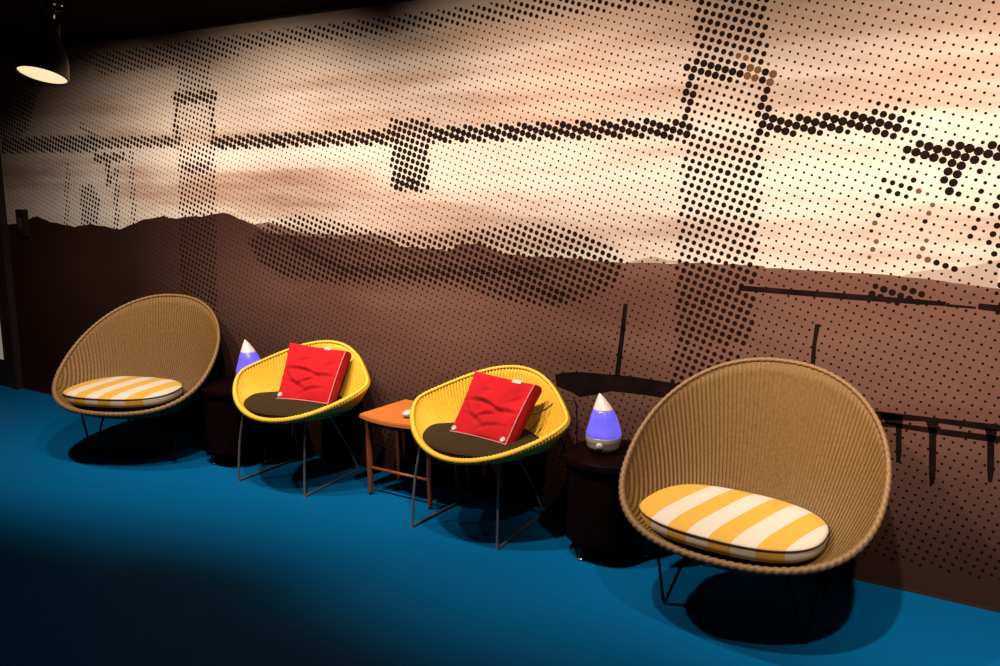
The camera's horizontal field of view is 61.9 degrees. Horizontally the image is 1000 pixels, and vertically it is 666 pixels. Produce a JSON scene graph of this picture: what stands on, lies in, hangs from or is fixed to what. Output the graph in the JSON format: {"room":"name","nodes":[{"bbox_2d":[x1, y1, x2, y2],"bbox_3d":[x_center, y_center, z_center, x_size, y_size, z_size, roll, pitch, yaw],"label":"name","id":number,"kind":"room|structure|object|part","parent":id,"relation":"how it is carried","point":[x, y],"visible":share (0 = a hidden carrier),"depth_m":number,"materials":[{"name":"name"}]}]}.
{"room":"lounge","nodes":[
{"label":"lounge","id":0,"kind":"room"},
{"bbox_2d":[0,0,390,53],"bbox_3d":[-2.037,-1.435,2.496,10.700,0.100,4.516,6,12,31],"label":"ceiling","id":1,"kind":"structure","parent":0,"point":[81,21],"depth_m":4.60,"materials":[{"name":"black paint"}]},
{"bbox_2d":[15,0,69,85],"bbox_3d":[-1.626,-1.178,2.960,0.172,0.565,0.212,6,12,31],"label":"spot lamp","id":2,"kind":"object","parent":1,"relation":"hanging from","point":[44,59],"visible":1,"depth_m":2.96,"materials":[{"name":"black metal"}]},
{"bbox_3d":[-1.639,-0.927,2.985,0.162,0.006,0.162,4,-6,20],"label":"lamp glass","id":3,"kind":"part","parent":2,"relation":"part of","materials":[{"name":"white glass"}]},
{"bbox_3d":[-1.615,-1.149,3.008,0.017,0.051,0.017,4,-6,20],"label":"stem","id":4,"kind":"part","parent":2,"relation":"part of","materials":[{"name":"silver metal"}]},
{"bbox_2d":[0,0,999,609],"bbox_3d":[-0.843,-0.479,4.678,10.700,2.735,0.124,6,12,31],"label":"wall","id":5,"kind":"structure","parent":0,"point":[623,201],"depth_m":3.89,"materials":[{"name":"brown paint"}]},
{"bbox_2d":[0,155,22,389],"bbox_3d":[-4.196,-0.645,6.584,1.000,2.120,0.099,6,12,31],"label":"door","id":6,"kind":"structure","parent":5,"relation":"in","point":[10,361],"depth_m":6.45,"materials":[{"name":"black paint"}]},
{"bbox_3d":[-4.020,-0.037,6.597,0.235,0.480,0.004,6,12,31],"label":"panel","id":7,"kind":"part","parent":6,"relation":"part of","materials":[{"name":"grey"}]},
{"bbox_2d":[15,209,29,236],"bbox_3d":[-3.546,-0.816,6.185,0.116,0.200,0.041,6,12,31],"label":"wall switch","id":8,"kind":"object","parent":5,"relation":"attached to","point":[22,220],"visible":1,"depth_m":6.16,"materials":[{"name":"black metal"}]},
{"bbox_2d":[23,387,999,612],"bbox_3d":[-0.111,0.838,4.386,8.500,0.012,0.007,6,12,31],"label":"baseboard","id":9,"kind":"structure","parent":5,"relation":"attached to","point":[278,446],"depth_m":4.15,"materials":[{"name":"brown paint"}]},
{"bbox_2d":[0,384,999,665],"bbox_3d":[-2.050,1.150,2.956,10.700,0.120,4.516,6,12,31],"label":"floor","id":10,"kind":"structure","parent":0,"point":[127,553],"depth_m":3.37,"materials":[{"name":"blue carpet"}]},
{"bbox_2d":[51,294,219,461],"bbox_3d":[-2.128,0.269,4.948,0.964,0.914,0.800,2,10,10],"label":"lounge chair","id":11,"kind":"object","parent":10,"relation":"on","point":[176,337],"visible":0.88,"depth_m":5.17,"materials":[{"name":"brown wicker"}]},
{"bbox_3d":[-2.386,0.596,4.912,0.145,0.281,0.029,0,10,-3],"label":"leg","id":12,"kind":"part","parent":11,"relation":"part of","materials":[{"name":"black metal"}]},
{"bbox_2d":[62,376,182,407],"bbox_3d":[-2.239,0.344,4.949,0.697,0.091,0.471,2,10,11],"label":"striped cushion","id":13,"kind":"object","parent":11,"relation":"on","point":[119,391],"visible":0.91,"depth_m":4.82,"materials":[{"name":"yellow fabric"}]},
{"bbox_3d":[-2.295,0.533,5.247,0.141,0.287,0.121,2,10,10],"label":"leg","id":14,"kind":"part","parent":11,"relation":"part of","materials":[{"name":"black metal"}]},
{"bbox_3d":[-1.919,0.612,4.833,0.145,0.281,0.029,4,11,22],"label":"leg","id":15,"kind":"part","parent":11,"relation":"part of","materials":[{"name":"black metal"}]},
{"bbox_3d":[-1.890,0.547,5.179,0.141,0.287,0.121,2,10,10],"label":"leg","id":16,"kind":"part","parent":11,"relation":"part of","materials":[{"name":"black metal"}]},
{"bbox_2d":[199,377,276,464],"bbox_3d":[-1.521,0.518,4.884,0.380,0.452,0.430,6,12,31],"label":"table","id":17,"kind":"object","parent":10,"relation":"on","point":[222,418],"visible":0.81,"depth_m":4.72,"materials":[{"name":"black wood"}]},
{"bbox_3d":[-1.653,0.718,4.817,0.034,0.081,0.034,6,12,31],"label":"leg","id":18,"kind":"part","parent":17,"relation":"part of","materials":[{"name":"black ceramic"}]},
{"bbox_2d":[236,340,259,374],"bbox_3d":[-1.452,0.167,4.824,0.157,0.262,0.164,2,10,11],"label":"humidifier","id":19,"kind":"object","parent":17,"relation":"on","point":[248,355],"visible":0.56,"depth_m":4.78,"materials":[{"name":"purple plastic"}]},
{"bbox_3d":[-1.451,0.165,4.827,0.155,0.115,0.155,2,10,11],"label":"water tank","id":20,"kind":"part","parent":19,"relation":"part of","materials":[{"name":"blue plastic"}]},
{"bbox_3d":[-1.368,0.713,4.855,0.034,0.081,0.034,6,12,31],"label":"leg","id":21,"kind":"part","parent":17,"relation":"part of","materials":[{"name":"black ceramic"}]},
{"bbox_2d":[232,340,370,497],"bbox_3d":[-1.072,0.453,4.494,0.651,0.741,0.754,-7,13,-37],"label":"tub chair","id":22,"kind":"object","parent":10,"relation":"on","point":[266,374],"visible":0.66,"depth_m":4.55,"materials":[{"name":"yellow wicker"}]},
{"bbox_3d":[-1.264,0.584,4.679,0.107,0.416,0.478,6,12,31],"label":"sled leg","id":23,"kind":"part","parent":22,"relation":"part of","materials":[{"name":"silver metal"}]},
{"bbox_2d":[243,391,351,417],"bbox_3d":[-1.092,0.378,4.450,0.524,0.050,0.558,-5,11,-26],"label":"seat pad","id":24,"kind":"object","parent":22,"relation":"on","point":[264,404],"visible":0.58,"depth_m":4.32,"materials":[{"name":"brown fabric"}]},
{"bbox_2d":[276,343,351,403],"bbox_3d":[-1.024,0.230,4.517,0.374,0.313,0.271,4,11,19],"label":"cushion","id":25,"kind":"object","parent":24,"relation":"on","point":[311,374],"visible":0.93,"depth_m":4.46,"materials":[{"name":"red fabric"}]},
{"bbox_3d":[-0.949,0.616,4.508,0.107,0.416,0.478,5,11,26],"label":"sled leg","id":26,"kind":"part","parent":22,"relation":"part of","materials":[{"name":"silver metal"}]},
{"bbox_2d":[359,399,459,509],"bbox_3d":[-0.458,0.628,4.303,0.430,0.450,0.400,6,12,31],"label":"side table","id":27,"kind":"object","parent":10,"relation":"on","point":[390,416],"visible":0.67,"depth_m":4.29,"materials":[{"name":"orange wood"}]},
{"bbox_3d":[-0.676,0.635,4.326,0.036,0.426,0.036,6,12,31],"label":"leg","id":28,"kind":"part","parent":27,"relation":"part of","materials":[{"name":"orange wood"}]},
{"bbox_3d":[-0.552,0.600,4.528,0.036,0.426,0.036,6,12,31],"label":"leg","id":29,"kind":"part","parent":27,"relation":"part of","materials":[{"name":"orange wood"}]},
{"bbox_2d":[402,409,409,416],"bbox_3d":[-0.446,0.401,4.173,0.094,0.041,0.056,-6,12,-30],"label":"remote control","id":30,"kind":"object","parent":27,"relation":"on","point":[405,413],"visible":0.48,"depth_m":4.14,"materials":[{"name":"white plastic"}]},
{"bbox_3d":[-0.348,0.672,4.130,0.036,0.426,0.036,6,12,31],"label":"leg","id":31,"kind":"part","parent":27,"relation":"part of","materials":[{"name":"orange wood"}]},
{"bbox_3d":[-0.223,0.636,4.332,0.036,0.426,0.036,6,12,31],"label":"leg","id":32,"kind":"part","parent":27,"relation":"part of","materials":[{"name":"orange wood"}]},
{"bbox_2d":[409,365,570,550],"bbox_3d":[-0.061,0.568,3.881,0.830,0.738,0.635,6,12,31],"label":"tub chair","id":33,"kind":"object","parent":10,"relation":"on","point":[442,403],"visible":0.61,"depth_m":3.94,"materials":[{"name":"yellow wicker"}]},
{"bbox_3d":[-0.248,0.697,4.074,0.107,0.416,0.478,7,12,33],"label":"sled leg","id":34,"kind":"part","parent":33,"relation":"part of","materials":[{"name":"silver metal"}]},
{"bbox_2d":[423,423,547,458],"bbox_3d":[-0.081,0.492,3.837,0.559,0.050,0.523,-1,10,-9],"label":"seat pad","id":35,"kind":"object","parent":33,"relation":"on","point":[438,437],"visible":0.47,"depth_m":3.72,"materials":[{"name":"brown fabric"}]},
{"bbox_2d":[450,371,577,444],"bbox_3d":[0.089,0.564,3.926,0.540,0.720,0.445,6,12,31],"label":"cushion","id":36,"kind":"object","parent":35,"relation":"on","point":[493,408],"visible":0.91,"depth_m":3.82,"materials":[{"name":"red fabric"}]},
{"bbox_3d":[0.288,0.610,3.885,0.151,0.649,0.299,9,14,41],"label":"power cord","id":37,"kind":"part","parent":36,"relation":"part of","materials":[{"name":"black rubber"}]},
{"bbox_3d":[0.060,0.731,3.891,0.107,0.416,0.478,6,12,28],"label":"sled leg","id":38,"kind":"part","parent":33,"relation":"part of","materials":[{"name":"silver metal"}]},
{"bbox_2d":[563,439,648,560],"bbox_3d":[0.481,0.744,3.674,0.380,0.452,0.430,6,12,31],"label":"table","id":39,"kind":"object","parent":10,"relation":"on","point":[596,520],"visible":0.74,"depth_m":3.51,"materials":[{"name":"black wood"}]},
{"bbox_3d":[0.349,0.944,3.607,0.034,0.081,0.034,6,12,31],"label":"leg","id":40,"kind":"part","parent":39,"relation":"part of","materials":[{"name":"black wood"}]},
{"bbox_2d":[586,393,621,454],"bbox_3d":[0.452,0.390,3.626,0.157,0.262,0.164,2,10,11],"label":"humidifier","id":41,"kind":"object","parent":39,"relation":"on","point":[603,432],"visible":1,"depth_m":3.58,"materials":[{"name":"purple plastic"}]},
{"bbox_3d":[0.453,0.388,3.629,0.155,0.115,0.155,2,10,11],"label":"water tank","id":42,"kind":"part","parent":41,"relation":"part of","materials":[{"name":"blue"}]},
{"bbox_3d":[0.634,0.938,3.645,0.034,0.081,0.034,6,12,31],"label":"leg","id":43,"kind":"part","parent":39,"relation":"part of","materials":[{"name":"black wood"}]},
{"bbox_2d":[618,357,891,643],"bbox_3d":[0.935,0.609,3.128,0.964,0.914,0.800,7,12,32],"label":"lounge chair","id":44,"kind":"object","parent":10,"relation":"on","point":[795,432],"visible":0.73,"depth_m":3.30,"materials":[{"name":"brown wicker"}]},
{"bbox_3d":[0.661,0.917,3.195,0.145,0.281,0.029,4,11,19],"label":"leg","id":45,"kind":"part","parent":44,"relation":"part of","materials":[{"name":"black metal"}]},
{"bbox_2d":[638,484,829,562],"bbox_3d":[0.865,0.701,3.131,0.697,0.096,0.471,7,12,34],"label":"striped cushion","id":46,"kind":"object","parent":44,"relation":"on","point":[720,520],"visible":0.94,"depth_m":3.03,"materials":[{"name":"yellow fabric"}]},
{"bbox_3d":[1.062,0.963,2.947,0.029,0.281,0.145,-10,14,-44],"label":"leg","id":47,"kind":"part","parent":44,"relation":"part of","materials":[{"name":"black metal"}]},
{"bbox_3d":[1.223,0.905,3.256,0.141,0.287,0.121,7,12,32],"label":"leg","id":48,"kind":"part","parent":44,"relation":"part of","materials":[{"name":"black metal"}]}
]}

